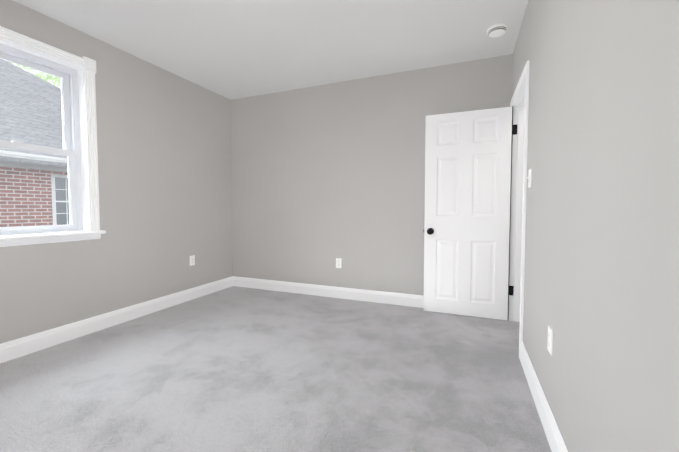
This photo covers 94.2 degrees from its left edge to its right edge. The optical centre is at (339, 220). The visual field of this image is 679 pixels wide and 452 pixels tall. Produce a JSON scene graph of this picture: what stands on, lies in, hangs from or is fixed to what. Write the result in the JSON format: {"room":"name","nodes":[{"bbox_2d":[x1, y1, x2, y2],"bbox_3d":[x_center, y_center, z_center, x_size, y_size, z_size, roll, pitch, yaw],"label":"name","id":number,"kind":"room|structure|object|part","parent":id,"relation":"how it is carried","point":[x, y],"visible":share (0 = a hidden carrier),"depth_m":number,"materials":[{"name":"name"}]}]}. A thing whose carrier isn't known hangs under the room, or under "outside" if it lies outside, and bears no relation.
{"room":"empty bedroom","nodes":[
{"label":"empty bedroom","id":0,"kind":"room"},
{"bbox_2d":[0,0,232,343],"bbox_3d":[-2.551,-0.271,1.922,0.280,2.500,5.150,1,3,22],"label":"wall","id":1,"kind":"structure","parent":0,"point":[164,169],"depth_m":3.01,"materials":[{"name":"grey paint"}]},
{"bbox_2d":[0,26,105,246],"bbox_3d":[-2.309,-0.581,2.276,0.222,1.508,1.000,1,3,22],"label":"window","id":2,"kind":"structure","parent":1,"relation":"in","point":[35,144],"depth_m":2.58,"materials":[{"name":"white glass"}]},
{"bbox_3d":[-2.367,-0.561,2.300,0.097,1.350,0.790,1,3,22],"label":"window sash","id":3,"kind":"part","parent":2,"relation":"part of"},
{"bbox_2d":[0,277,231,362],"bbox_3d":[-2.414,0.916,1.916,0.015,0.130,5.150,1,3,22],"label":"baseboard","id":4,"kind":"structure","parent":1,"relation":"attached to","point":[19,347],"depth_m":2.72,"materials":[{"name":"white wood"}]},
{"bbox_2d":[190,255,194,265],"bbox_3d":[-1.706,0.458,3.656,0.008,0.115,0.070,1,3,22],"label":"electrical outlet","id":5,"kind":"object","parent":1,"relation":"attached to","point":[192,260],"visible":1,"depth_m":3.65,"materials":[{"name":"white plastic"}]},
{"bbox_2d":[13,0,528,99],"bbox_3d":[-0.447,-1.559,1.015,4.820,0.150,5.390,1,3,22],"label":"ceiling","id":6,"kind":"structure","parent":0,"point":[232,49],"depth_m":2.64,"materials":[{"name":"paint"}]},
{"bbox_2d":[487,23,507,37],"bbox_3d":[1.270,-1.524,2.540,0.152,0.047,0.152,1,3,22],"label":"smoke detector","id":7,"kind":"object","parent":6,"relation":"attached to","point":[496,30],"visible":1,"depth_m":2.50,"materials":[{"name":"white plastic"}]},
{"bbox_2d":[0,286,550,451],"bbox_3d":[-0.957,1.065,1.331,3.720,0.120,5.390,1,3,22],"label":"floor carpet","id":8,"kind":"object","parent":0,"point":[236,369],"visible":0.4,"depth_m":1.91,"materials":[{"name":"grey carpet"}]},
{"bbox_2d":[230,54,512,295],"bbox_3d":[0.543,-0.337,3.510,4.820,2.500,0.120,1,3,22],"label":"wall","id":9,"kind":"structure","parent":0,"point":[324,177],"depth_m":3.64,"materials":[{"name":"grey paint"}]},
{"bbox_2d":[232,276,423,307],"bbox_3d":[0.096,0.843,3.668,3.290,0.130,0.015,1,3,22],"label":"baseboard","id":10,"kind":"structure","parent":9,"relation":"attached to","point":[402,299],"depth_m":3.73,"materials":[{"name":"white wood"}]},
{"bbox_2d":[336,258,341,267],"bbox_3d":[-0.010,0.494,3.700,0.070,0.115,0.008,1,3,22],"label":"electrical outlet","id":11,"kind":"object","parent":9,"relation":"attached to","point":[338,262],"visible":1,"depth_m":3.70,"materials":[{"name":"white plastic"}]},
{"bbox_2d":[508,320,518,349],"bbox_3d":[1.937,1.028,2.213,1.220,0.120,1.582,1,3,22],"label":"floor","id":12,"kind":"structure","parent":0,"point":[514,326],"depth_m":2.74,"materials":[{"name":"carpet"}]},
{"bbox_2d":[512,0,678,451],"bbox_3d":[0.712,-0.215,0.601,0.120,2.500,5.150,1,3,22],"label":"wall","id":13,"kind":"structure","parent":0,"point":[601,284],"depth_m":0.92,"materials":[{"name":"grey paint"}]},
{"bbox_2d":[423,107,516,319],"bbox_3d":[1.243,-0.062,3.054,0.811,1.965,0.048,1,3,22],"label":"door leaf","id":14,"kind":"structure","parent":13,"relation":"in","point":[467,200],"depth_m":3.03,"materials":[{"name":"white wood"}]},
{"bbox_2d":[423,228,433,234],"bbox_3d":[0.903,0.100,3.191,0.106,0.065,0.169,1,3,22],"label":"door knob","id":15,"kind":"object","parent":14,"relation":"attached to","point":[430,231],"depth_m":3.11,"materials":[{"name":"black metal"}]},
{"bbox_3d":[1.594,-0.056,2.912,0.054,1.965,0.046,1,3,22],"label":"door hinge","id":16,"kind":"part","parent":14,"relation":"part of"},
{"bbox_2d":[508,60,529,358],"bbox_3d":[1.499,-0.071,2.553,0.153,2.049,0.902,1,3,22],"label":"door frame","id":17,"kind":"structure","parent":13,"relation":"attached to","point":[519,102],"depth_m":2.88,"materials":[{"name":"white wood"}]},
{"bbox_2d":[527,169,531,186],"bbox_3d":[1.215,-0.275,2.027,0.020,0.115,0.070,1,3,22],"label":"light switch","id":18,"kind":"object","parent":13,"relation":"attached to","point":[529,179],"visible":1,"depth_m":2.02,"materials":[{"name":"white plastic"}]},
{"bbox_2d":[520,342,567,451],"bbox_3d":[0.475,0.985,0.245,0.015,0.130,4.221,1,3,22],"label":"baseboard","id":19,"kind":"structure","parent":13,"relation":"attached to","point":[555,440],"depth_m":1.56,"materials":[{"name":"white wood"}]},
{"bbox_2d":[547,326,552,355],"bbox_3d":[0.985,0.559,1.479,0.008,0.115,0.070,1,3,22],"label":"electrical outlet","id":20,"kind":"object","parent":13,"relation":"attached to","point":[550,339],"visible":1,"depth_m":1.46,"materials":[{"name":"white plastic"}]},
{"label":"outside","id":21,"kind":"structure","parent":0,"visible":0},
{"bbox_2d":[0,59,68,226],"bbox_3d":[-8.682,-1.341,7.199,5.360,10.200,10.000,1,3,22],"label":"neighboring house","id":22,"kind":"structure","parent":21,"point":[8,90],"depth_m":6.91,"materials":[{"name":"red brick"}]},
{"bbox_3d":[-20.384,-4.453,15.268,5.289,15.769,5.244,1,3,22],"label":"trunk","id":23,"kind":"object","parent":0,"visible":0},
{"bbox_2d":[8,61,51,80],"bbox_3d":[-20.819,-11.884,15.281,12.318,11.015,11.420,1,3,22],"label":"tree","id":24,"kind":"object","parent":23,"relation":"attached to","point":[47,76],"depth_m":17.71,"materials":[{"name":"green plant"}]},
{"bbox_3d":[-17.957,-5.052,26.832,5.578,16.001,5.567,1,3,22],"label":"trunk","id":25,"kind":"object","parent":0,"visible":0},
{"bbox_2d":[27,68,60,88],"bbox_3d":[-18.217,-11.778,26.746,13.669,11.610,13.579,1,3,22],"label":"tree","id":26,"kind":"object","parent":25,"relation":"attached to","point":[57,79],"depth_m":24.53,"materials":[{"name":"green plant"}]}
]}

